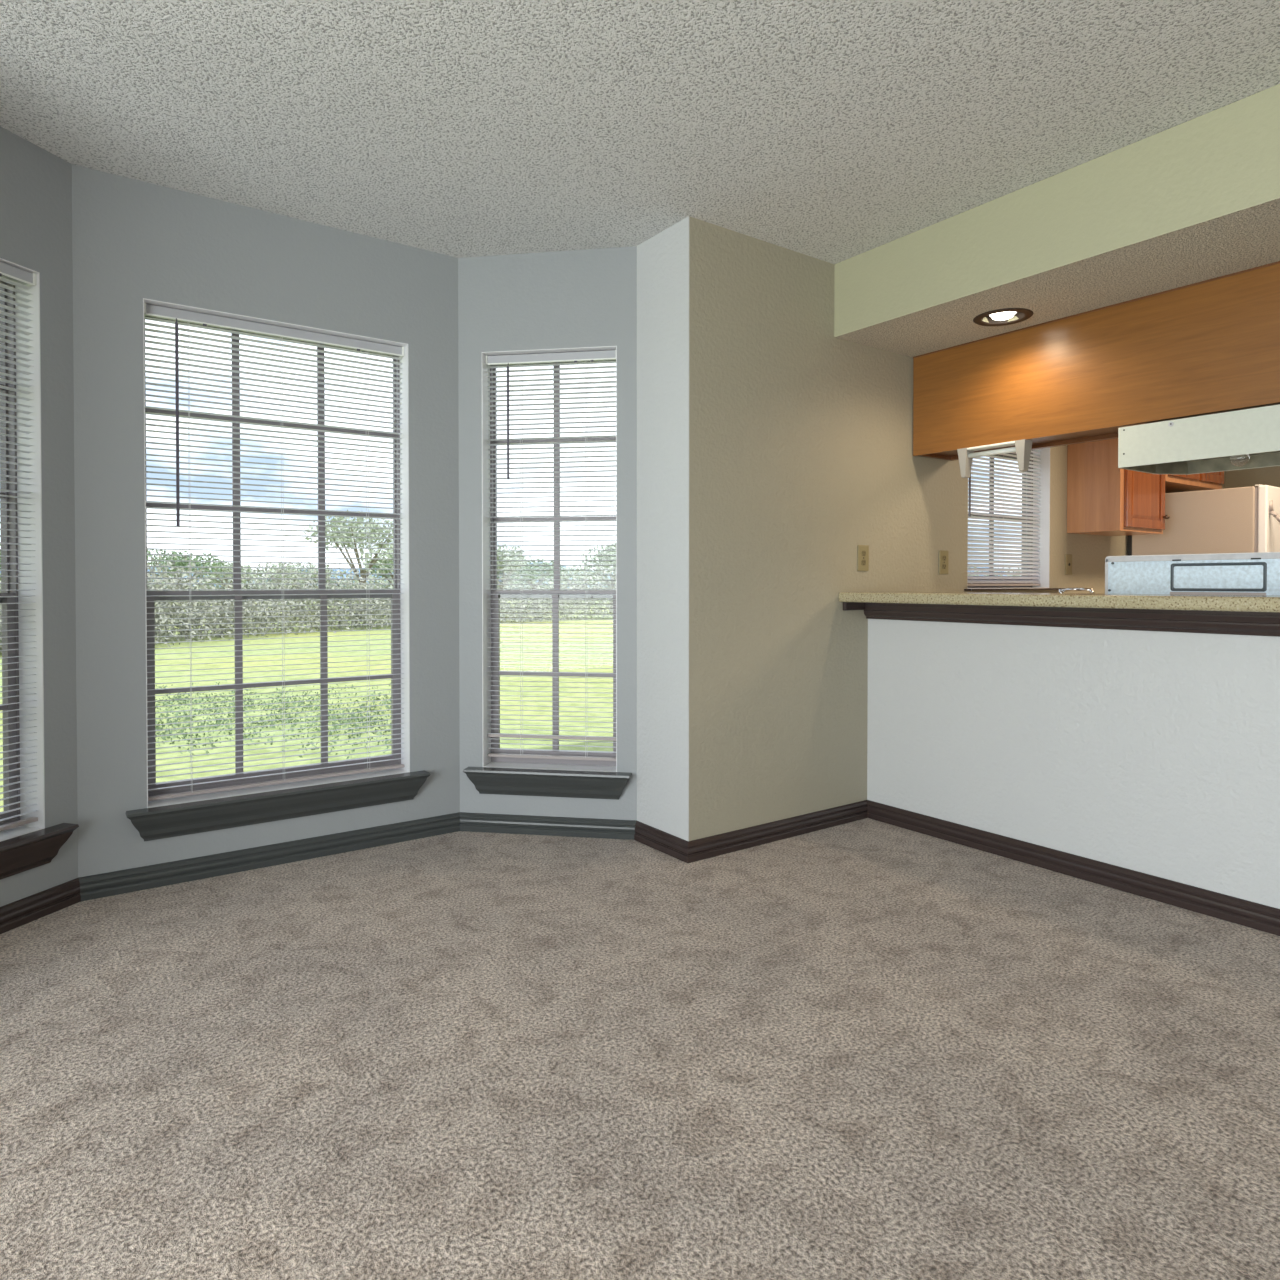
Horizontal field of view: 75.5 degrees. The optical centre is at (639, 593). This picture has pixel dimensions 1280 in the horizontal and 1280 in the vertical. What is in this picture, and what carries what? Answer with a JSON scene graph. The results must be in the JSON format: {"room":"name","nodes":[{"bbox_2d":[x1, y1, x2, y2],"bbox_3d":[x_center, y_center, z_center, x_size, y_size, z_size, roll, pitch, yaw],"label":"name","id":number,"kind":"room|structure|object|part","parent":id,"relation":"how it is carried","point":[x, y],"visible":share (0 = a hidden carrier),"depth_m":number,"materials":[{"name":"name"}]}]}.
{"room":"empty dining room","nodes":[
{"label":"empty dining room","id":0,"kind":"room"},
{"bbox_2d":[0,126,77,906],"bbox_3d":[-2.048,-0.193,2.381,0.150,2.440,0.915,0,1,15],"label":"wall","id":1,"kind":"structure","parent":0,"point":[36,184],"depth_m":2.67,"materials":[{"name":"grey paint"}]},
{"bbox_2d":[0,258,78,879],"bbox_3d":[-2.025,-0.075,2.364,0.224,1.881,0.711,0,1,15],"label":"window","id":2,"kind":"structure","parent":1,"relation":"in","point":[32,845],"depth_m":2.64,"materials":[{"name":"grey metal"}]},
{"bbox_3d":[-2.110,-0.484,2.381,0.020,1.036,0.563,0,1,15],"label":"sash","id":3,"kind":"part","parent":2,"relation":"part of","materials":[{"name":"brown metal"}]},
{"bbox_3d":[-2.087,0.362,2.386,0.020,0.725,0.563,0,1,15],"label":"sash","id":4,"kind":"part","parent":2,"relation":"part of","materials":[{"name":"brown metal"}]},
{"bbox_3d":[-2.104,-0.131,2.384,0.062,1.771,0.583,0,1,15],"label":"frame","id":5,"kind":"part","parent":2,"relation":"part of","materials":[{"name":"brown metal"}]},
{"bbox_2d":[0,262,37,831],"bbox_3d":[-2.005,-0.141,2.357,0.050,1.741,0.575,0,1,15],"label":"window blind","id":6,"kind":"object","parent":2,"relation":"attached to","point":[12,275],"visible":1,"depth_m":2.58,"materials":[{"name":"white plastic"}]},
{"bbox_3d":[-2.010,0.723,2.370,0.024,0.012,0.571,0,1,15],"label":"rail","id":7,"kind":"part","parent":6,"relation":"part of","materials":[{"name":"white plastic"}]},
{"bbox_3d":[-1.948,0.809,2.354,0.064,0.112,0.711,0,1,15],"label":"sill","id":8,"kind":"part","parent":2,"relation":"part of","materials":[{"name":"brown wood"}]},
{"bbox_2d":[0,878,80,933],"bbox_3d":[-1.969,0.989,2.368,0.018,0.076,0.800,0,1,15],"label":"baseboard","id":9,"kind":"structure","parent":1,"relation":"attached to","point":[18,913],"depth_m":2.61,"materials":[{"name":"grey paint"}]},
{"bbox_2d":[72,164,459,877],"bbox_3d":[-1.367,-0.204,3.195,1.484,2.440,0.150,-1,1,-36],"label":"wall","id":10,"kind":"structure","parent":0,"point":[133,240],"depth_m":2.93,"materials":[{"name":"grey paint"}]},
{"bbox_2d":[79,812,459,900],"bbox_3d":[-1.318,0.979,3.142,1.354,0.076,0.018,-1,1,-36],"label":"baseboard","id":11,"kind":"structure","parent":10,"relation":"attached to","point":[102,885],"depth_m":3.07,"materials":[{"name":"grey wood"}]},
{"bbox_2d":[125,298,430,840],"bbox_3d":[-1.359,-0.086,3.169,1.064,1.875,0.224,-1,1,-36],"label":"window","id":12,"kind":"structure","parent":10,"relation":"in","point":[186,815],"depth_m":3.19,"materials":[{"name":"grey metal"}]},
{"bbox_3d":[-1.410,-0.495,3.235,0.916,1.030,0.020,-1,1,-36],"label":"sash","id":13,"kind":"part","parent":12,"relation":"part of","materials":[{"name":"glass"}]},
{"bbox_3d":[-1.396,0.348,3.227,0.916,0.725,0.020,-1,1,-36],"label":"sash","id":14,"kind":"part","parent":12,"relation":"part of","materials":[{"name":"brown metal"}]},
{"bbox_2d":[144,303,404,800],"bbox_3d":[-1.363,-0.146,3.174,0.928,1.747,0.050,-1,1,-36],"label":"window blind","id":15,"kind":"object","parent":12,"relation":"attached to","point":[206,320],"visible":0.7,"depth_m":3.14,"materials":[{"name":"white plastic"}]},
{"bbox_3d":[-1.629,-0.133,2.991,0.001,1.701,0.030,-1,1,-36],"label":"ladder cord","id":16,"kind":"part","parent":15,"relation":"part of","materials":[{"name":"white fabric"}]},
{"bbox_3d":[-1.366,0.721,3.190,0.924,0.012,0.024,-1,1,-36],"label":"rail","id":17,"kind":"part","parent":15,"relation":"part of","materials":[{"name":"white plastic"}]},
{"bbox_3d":[-1.372,-0.135,3.174,0.001,1.701,0.030,-1,1,-36],"label":"ladder cord","id":18,"kind":"part","parent":15,"relation":"part of","materials":[{"name":"white fabric"}]},
{"bbox_3d":[-1.108,-0.138,3.363,0.001,1.701,0.030,-1,1,-36],"label":"ladder cord","id":19,"kind":"part","parent":15,"relation":"part of","materials":[{"name":"white fabric"}]},
{"bbox_3d":[-1.406,-0.142,3.234,0.936,1.765,0.062,-1,1,-36],"label":"frame","id":20,"kind":"part","parent":12,"relation":"part of","materials":[{"name":"brown metal"}]},
{"bbox_3d":[-1.312,0.796,3.116,1.064,0.112,0.064,-1,1,-36],"label":"sill","id":21,"kind":"part","parent":12,"relation":"part of","materials":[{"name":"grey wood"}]},
{"bbox_2d":[458,246,636,819],"bbox_3d":[-0.381,-0.208,3.540,0.900,2.440,0.150,0,1,9],"label":"wall","id":22,"kind":"structure","parent":0,"point":[587,297],"depth_m":3.46,"materials":[{"name":"grey paint"}]},
{"bbox_2d":[463,346,631,799],"bbox_3d":[-0.376,-0.088,3.513,0.711,1.875,0.224,0,1,9],"label":"window","id":23,"kind":"structure","parent":22,"relation":"in","point":[594,779],"depth_m":3.55,"materials":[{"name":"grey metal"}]},
{"bbox_3d":[-0.389,0.795,3.446,0.711,0.112,0.064,0,1,9],"label":"sill","id":24,"kind":"part","parent":23,"relation":"part of","materials":[{"name":"brown wood"}]},
{"bbox_2d":[485,350,615,760],"bbox_3d":[-0.375,-0.159,3.519,0.575,1.725,0.051,0,1,9],"label":"window blind","id":25,"kind":"object","parent":23,"relation":"attached to","point":[604,356],"visible":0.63,"depth_m":3.52,"materials":[{"name":"white plastic"}]},
{"bbox_3d":[-0.509,-0.148,3.546,0.002,1.679,0.030,0,1,9],"label":"ladder cord","id":26,"kind":"part","parent":25,"relation":"part of","materials":[{"name":"white fabric"}]},
{"bbox_3d":[-0.374,0.698,3.535,0.571,0.012,0.024,0,1,9],"label":"rail","id":27,"kind":"part","parent":25,"relation":"part of","materials":[{"name":"white plastic"}]},
{"bbox_3d":[-0.228,-0.147,3.500,0.002,1.679,0.030,0,1,9],"label":"ladder cord","id":28,"kind":"part","parent":25,"relation":"part of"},
{"bbox_3d":[-0.363,-0.144,3.592,0.583,1.765,0.062,0,1,9],"label":"frame","id":29,"kind":"part","parent":23,"relation":"part of","materials":[{"name":"brown metal"}]},
{"bbox_3d":[-0.366,0.346,3.582,0.563,0.725,0.020,0,1,9],"label":"sash","id":30,"kind":"part","parent":23,"relation":"part of","materials":[{"name":"brown metal"}]},
{"bbox_3d":[-0.362,-0.497,3.595,0.563,1.030,0.020,0,1,9],"label":"sash","id":31,"kind":"part","parent":23,"relation":"part of","materials":[{"name":"brown metal"}]},
{"bbox_2d":[460,812,636,839],"bbox_3d":[-0.395,0.975,3.473,0.770,0.076,0.018,0,1,9],"label":"baseboard","id":32,"kind":"structure","parent":22,"relation":"attached to","point":[469,822],"depth_m":3.47,"materials":[{"name":"grey wood"}]},
{"bbox_2d":[0,818,1279,1279],"bbox_3d":[0.251,1.121,-0.139,5.910,0.120,7.480,-1,1,-36],"label":"floor","id":33,"kind":"structure","parent":0,"point":[864,1049],"depth_m":1.79,"materials":[{"name":"carpet"}]},
{"bbox_2d":[0,0,1279,263],"bbox_3d":[1.894,-1.455,1.045,10.000,0.120,7.550,-1,1,-36],"label":"ceiling","id":34,"kind":"structure","parent":0,"point":[831,131],"depth_m":2.36,"materials":[{"name":"white paint"}]},
{"bbox_2d":[637,216,688,840],"bbox_3d":[0.129,-0.206,3.334,0.150,2.440,0.399,-1,1,-36],"label":"wall","id":35,"kind":"structure","parent":0,"point":[662,259],"depth_m":3.25,"materials":[{"name":"grey paint"}]},
{"bbox_2d":[634,821,687,862],"bbox_3d":[0.083,0.977,3.269,0.018,0.076,0.358,-1,1,-36],"label":"baseboard","id":36,"kind":"structure","parent":35,"relation":"attached to","point":[676,847],"depth_m":3.26,"materials":[{"name":"brown wood"}]},
{"bbox_2d":[689,216,1224,840],"bbox_3d":[2.253,-0.224,4.698,5.187,2.440,0.150,-1,1,-36],"label":"wall","id":37,"kind":"structure","parent":0,"point":[801,457],"depth_m":3.44,"materials":[{"name":"beige paint"}]},
{"bbox_2d":[688,800,867,862],"bbox_3d":[0.605,0.975,3.433,1.058,0.076,0.018,-1,1,-36],"label":"baseboard","id":38,"kind":"structure","parent":37,"relation":"attached to","point":[728,842],"depth_m":3.39,"materials":[{"name":"brown wood"}]},
{"bbox_2d":[843,602,863,610],"bbox_3d":[0.947,0.054,3.663,0.125,0.036,0.019,-1,1,-36],"label":"trim","id":39,"kind":"structure","parent":37,"relation":"attached to","point":[846,605],"depth_m":3.65,"materials":[{"name":"brown wood"}]},
{"bbox_2d":[857,545,868,570],"bbox_3d":[1.002,-0.162,3.707,0.073,0.116,0.008,-1,1,-36],"label":"wall outlet","id":40,"kind":"object","parent":37,"relation":"attached to","point":[862,550],"visible":1,"depth_m":3.70,"materials":[{"name":"brown plastic"}]},
{"bbox_2d":[939,550,947,573],"bbox_3d":[1.493,-0.155,4.058,0.073,0.116,0.008,-1,1,-36],"label":"wall outlet","id":41,"kind":"object","parent":37,"relation":"attached to","point":[943,555],"visible":1,"depth_m":4.05,"materials":[{"name":"brown plastic"}]},
{"bbox_2d":[964,447,1062,590],"bbox_3d":[1.973,-0.485,4.473,0.920,0.931,0.205,-1,1,-36],"label":"window","id":42,"kind":"structure","parent":37,"relation":"in","point":[1044,462],"depth_m":4.66,"materials":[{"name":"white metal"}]},
{"bbox_3d":[1.904,-0.491,4.511,0.792,0.920,0.062,-1,1,-36],"label":"frame","id":43,"kind":"part","parent":42,"relation":"part of","materials":[{"name":"brown metal"}]},
{"bbox_3d":[1.914,-0.424,4.498,0.772,0.725,0.020,-1,1,-36],"label":"sash","id":44,"kind":"part","parent":42,"relation":"part of","materials":[{"name":"brown metal"}]},
{"bbox_2d":[968,449,1040,585],"bbox_3d":[1.947,-0.495,4.451,0.784,0.903,0.050,-1,1,-36],"label":"window blind","id":45,"kind":"object","parent":42,"relation":"attached to","point":[1006,567],"visible":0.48,"depth_m":4.48,"materials":[{"name":"white plastic"}]},
{"bbox_3d":[1.947,-0.484,4.457,0.001,0.857,0.030,-1,1,-36],"label":"ladder cord","id":46,"kind":"part","parent":45,"relation":"part of","materials":[{"name":"white fabric"}]},
{"bbox_3d":[1.944,-0.050,4.461,0.780,0.012,0.024,-1,1,-36],"label":"rail","id":47,"kind":"part","parent":45,"relation":"part of","materials":[{"name":"white plastic"}]},
{"bbox_3d":[2.175,-0.486,4.620,0.001,0.857,0.030,-1,1,-36],"label":"ladder cord","id":48,"kind":"part","parent":45,"relation":"part of","materials":[{"name":"white fabric"}]},
{"bbox_3d":[1.900,-0.845,4.512,0.772,0.185,0.020,-1,1,-36],"label":"sash","id":49,"kind":"part","parent":42,"relation":"part of","materials":[{"name":"brown metal"}]},
{"bbox_3d":[2.020,-0.025,4.414,0.920,0.011,0.045,-1,1,-36],"label":"sill","id":50,"kind":"part","parent":42,"relation":"part of","materials":[{"name":"grey paint"}]},
{"bbox_2d":[1065,554,1071,574],"bbox_3d":[2.469,-0.170,4.755,0.073,0.116,0.008,-1,1,-36],"label":"wall outlet","id":51,"kind":"object","parent":37,"relation":"attached to","point":[1068,558],"visible":1,"depth_m":4.75,"materials":[{"name":"brown plastic"}]},
{"bbox_2d":[1067,438,1169,535],"bbox_3d":[2.763,-0.732,4.754,0.525,0.765,0.338,-1,1,-36],"label":"upper cabinet","id":52,"kind":"object","parent":37,"relation":"attached to","point":[1104,498],"visible":0.68,"depth_m":4.63,"materials":[{"name":"brown wood"}]},
{"bbox_3d":[2.827,-0.731,4.664,0.525,0.765,0.018,-1,1,-36],"label":"frame","id":53,"kind":"part","parent":52,"relation":"part of","materials":[{"name":"brown wood"}]},
{"bbox_3d":[2.850,-0.732,4.657,0.465,0.722,0.018,-1,1,-36],"label":"door","id":54,"kind":"part","parent":52,"relation":"part of","materials":[{"name":"red wood"}]},
{"bbox_3d":[2.850,-0.732,4.657,0.369,0.626,0.010,-1,1,-36],"label":"raised panel","id":55,"kind":"part","parent":52,"relation":"part of","materials":[{"name":"red wood"}]},
{"bbox_2d":[1165,471,1223,492],"bbox_3d":[3.325,-0.893,5.173,0.820,0.455,0.308,-1,1,-36],"label":"upper cabinet","id":56,"kind":"object","parent":37,"relation":"attached to","point":[1174,483],"visible":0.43,"depth_m":5.12,"materials":[{"name":"brown wood"}]},
{"bbox_3d":[3.263,-0.897,4.950,0.400,0.400,0.018,-1,1,-36],"label":"door","id":57,"kind":"part","parent":56,"relation":"part of","materials":[{"name":"red wood"}]},
{"bbox_3d":[3.399,-0.891,5.070,0.820,0.455,0.018,-1,1,-36],"label":"frame","id":58,"kind":"part","parent":56,"relation":"part of","materials":[{"name":"brown wood"}]},
{"bbox_3d":[3.588,-0.900,5.183,0.340,0.400,0.018,-1,1,-36],"label":"door","id":59,"kind":"part","parent":56,"relation":"part of","materials":[{"name":"red wood"}]},
{"bbox_2d":[834,84,1279,356],"bbox_3d":[2.072,-1.259,2.680,0.952,0.315,2.899,-1,1,-36],"label":"soffit","id":60,"kind":"structure","parent":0,"point":[1195,200],"depth_m":2.80,"materials":[{"name":"beige paint"}]},
{"bbox_2d":[973,308,1032,325],"bbox_3d":[1.453,-1.171,3.308,0.222,0.138,0.222,-1,1,-36],"label":"recessed light","id":61,"kind":"object","parent":60,"relation":"in","point":[999,317],"visible":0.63,"depth_m":3.30,"materials":[{"name":"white metal"}]},
{"bbox_3d":[1.453,-1.113,3.309,0.088,0.024,0.088,-1,1,-36],"label":"bulb","id":62,"kind":"part","parent":61,"relation":"part of","materials":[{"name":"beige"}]},
{"bbox_2d":[913,261,1279,460],"bbox_3d":[2.265,-0.870,2.831,0.356,0.466,2.872,-1,1,-36],"label":"upper cabinet","id":63,"kind":"object","parent":60,"relation":"attached to","point":[1211,346],"visible":0.89,"depth_m":3.19,"materials":[{"name":"brown wood"}]},
{"bbox_2d":[957,439,1032,477],"bbox_3d":[1.536,-0.582,3.587,0.060,0.129,0.315,-1,1,-36],"label":"paper towel holder","id":64,"kind":"object","parent":63,"relation":"attached to","point":[1022,448],"visible":1,"depth_m":3.56,"materials":[{"name":"grey plastic"}]},
{"bbox_2d":[1118,404,1279,474],"bbox_3d":[2.218,-0.552,2.963,0.432,0.157,0.762,-1,1,-36],"label":"range hood","id":65,"kind":"object","parent":63,"relation":"attached to","point":[1246,438],"visible":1,"depth_m":2.98,"materials":[{"name":"metal"}]},
{"bbox_3d":[2.233,-0.505,3.077,0.060,0.060,0.060,-1,1,-36],"label":"light bulb","id":66,"kind":"part","parent":65,"relation":"part of","materials":[{"name":"clear glass"}]},
{"bbox_2d":[867,619,1279,935],"bbox_3d":[2.903,0.556,1.209,0.138,0.974,6.300,-1,1,-36],"label":"wall","id":67,"kind":"structure","parent":0,"point":[1155,753],"depth_m":2.93,"materials":[{"name":"grey paint"}]},
{"bbox_2d":[839,592,1279,611],"bbox_3d":[1.888,0.027,2.576,0.448,0.043,2.877,-1,1,-36],"label":"countertop","id":68,"kind":"structure","parent":67,"relation":"on","point":[1240,603],"depth_m":2.81,"materials":[{"name":"stone"}]},
{"bbox_2d":[864,603,1279,636],"bbox_3d":[1.849,0.088,2.550,0.046,0.076,2.879,-1,1,-36],"label":"trim","id":69,"kind":"structure","parent":67,"relation":"attached to","point":[1187,621],"depth_m":2.90,"materials":[{"name":"brown wood"}]},
{"bbox_2d":[1225,466,1279,488],"bbox_3d":[6.177,-0.208,3.539,0.150,2.440,6.300,-1,1,-36],"label":"wall","id":70,"kind":"structure","parent":0,"point":[1270,476],"depth_m":5.91,"materials":[{"name":"beige paint"}]},
{"bbox_3d":[4.575,1.087,2.410,4.090,0.119,6.600,-1,1,-36],"label":"floor","id":71,"kind":"structure","parent":0,"visible":0},
{"bbox_2d":[1105,552,1279,594],"bbox_3d":[2.257,0.438,3.027,0.674,1.160,0.762,-1,1,-36],"label":"range","id":72,"kind":"object","parent":71,"relation":"on","point":[1258,573],"visible":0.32,"depth_m":2.88,"materials":[{"name":"white metal"}]},
{"bbox_2d":[1127,484,1279,555],"bbox_3d":[3.580,0.189,5.037,0.760,1.606,0.836,-1,1,-36],"label":"refrigerator","id":73,"kind":"object","parent":71,"relation":"on","point":[1240,519],"visible":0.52,"depth_m":4.74,"materials":[{"name":"beige metal"}]},
{"bbox_3d":[3.347,0.187,5.364,0.720,1.500,0.032,-1,1,-36],"label":"coil panel","id":74,"kind":"part","parent":73,"relation":"part of","materials":[{"name":"black metal"}]},
{"bbox_3d":[3.750,-0.340,4.792,0.760,0.530,0.044,-1,1,-36],"label":"door","id":75,"kind":"part","parent":73,"relation":"part of","materials":[{"name":"white metal"}]},
{"bbox_3d":[3.510,-0.302,4.535,0.022,0.432,0.111,-1,1,-36],"label":"handle","id":76,"kind":"part","parent":73,"relation":"part of","materials":[{"name":"grey"}]},
{"bbox_3d":[2.297,0.545,4.265,2.150,0.914,0.618,-1,1,-36],"label":"base cabinet","id":77,"kind":"object","parent":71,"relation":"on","visible":0},
{"bbox_2d":[1059,588,1093,592],"bbox_3d":[2.292,0.026,4.369,0.098,0.121,0.232,0,1,-3],"label":"kitchen faucet","id":78,"kind":"object","parent":77,"relation":"on","point":[1063,590],"visible":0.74,"depth_m":4.35,"materials":[{"name":"silver metal"}]},
{"label":"outside","id":79,"kind":"structure","parent":0,"visible":0},
{"bbox_2d":[0,598,612,811],"bbox_3d":[-2.463,0.866,25.834,180.000,0.001,180.000,-1,1,-36],"label":"ground","id":80,"kind":"structure","parent":79,"point":[567,647],"depth_m":9.47,"materials":[{"name":"green plant"}]},
{"bbox_2d":[147,547,224,588],"bbox_3d":[-18.950,-0.549,34.121,3.110,2.711,3.079,0,1,23],"label":"tree","id":81,"kind":"object","parent":80,"relation":"on","point":[200,558],"visible":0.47,"depth_m":33.87,"materials":[{"name":"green plant"}]},
{"bbox_2d":[201,562,257,590],"bbox_3d":[-19.973,-0.438,39.956,2.577,2.333,2.650,0,1,-6],"label":"tree","id":82,"kind":"object","parent":80,"relation":"on","point":[228,564],"visible":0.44,"depth_m":39.88,"materials":[{"name":"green plant"}]},
{"bbox_2d":[155,680,390,758],"bbox_3d":[-3.099,1.061,7.999,3.677,0.120,5.244,-1,1,-36],"label":"weeds","id":83,"kind":"object","parent":80,"relation":"on","point":[287,721],"visible":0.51,"depth_m":7.21,"materials":[{"name":"green plant"}]},
{"bbox_2d":[261,561,339,588],"bbox_3d":[-15.821,-0.387,38.058,3.428,2.281,3.508,-1,1,-36],"label":"tree","id":84,"kind":"object","parent":80,"relation":"on","point":[280,565],"visible":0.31,"depth_m":37.65,"materials":[{"name":"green plant"}]},
{"bbox_2d":[0,555,615,652],"bbox_3d":[-2.853,-0.013,24.140,29.462,1.913,6.859,-1,1,-40],"label":"hedge","id":85,"kind":"object","parent":80,"relation":"on","point":[563,603],"visible":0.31,"depth_m":19.91,"materials":[{"name":"green plant"}]},
{"bbox_2d":[303,509,392,612],"bbox_3d":[-10.153,-1.087,29.988,3.863,3.899,3.842,-1,1,-36],"label":"tree","id":86,"kind":"object","parent":80,"relation":"on","point":[332,539],"visible":0.66,"depth_m":29.40,"materials":[{"name":"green plant"}]},
{"bbox_2d":[364,551,392,585],"bbox_3d":[-10.533,-0.600,35.951,2.929,2.765,3.083,-1,1,-36],"label":"tree","id":87,"kind":"object","parent":80,"relation":"on","point":[380,561],"visible":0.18,"depth_m":35.66,"materials":[{"name":"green plant"}]},
{"bbox_2d":[0,562,1006,587],"bbox_3d":[-14.077,-2.764,127.074,212.961,4.565,154.217,-1,1,-36],"label":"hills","id":88,"kind":"structure","parent":80,"relation":"on","point":[341,570],"depth_m":119.34,"materials":[{"name":"green plant"}]},
{"bbox_2d":[0,561,1020,601],"bbox_3d":[-6.008,-0.752,55.182,92.026,2.832,11.315,0,1,-7],"label":"woods","id":89,"kind":"object","parent":80,"relation":"on","point":[385,582],"visible":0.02,"depth_m":54.12,"materials":[{"name":"green plant"}]},
{"bbox_2d":[497,543,528,606],"bbox_3d":[-5.608,-0.655,33.948,2.076,2.928,1.976,-1,1,-36],"label":"tree","id":90,"kind":"object","parent":80,"relation":"on","point":[518,547],"visible":0.48,"depth_m":33.73,"materials":[{"name":"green plant"}]},
{"bbox_2d":[509,556,564,602],"bbox_3d":[-5.430,-0.611,42.035,3.076,2.626,2.894,-1,1,-36],"label":"tree","id":91,"kind":"object","parent":80,"relation":"on","point":[535,572],"visible":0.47,"depth_m":41.67,"materials":[{"name":"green plant"}]},
{"bbox_2d":[551,564,602,588],"bbox_3d":[-3.503,-0.519,45.995,3.243,2.336,2.993,0,1,9],"label":"tree","id":92,"kind":"object","parent":80,"relation":"on","point":[565,571],"visible":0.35,"depth_m":45.89,"materials":[{"name":"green plant"}]},
{"bbox_2d":[581,542,615,612],"bbox_3d":[-1.130,-0.693,32.951,2.460,3.030,2.463,-1,1,-36],"label":"tree","id":93,"kind":"object","parent":80,"relation":"on","point":[602,547],"visible":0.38,"depth_m":32.63,"materials":[{"name":"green plant"}]}
]}

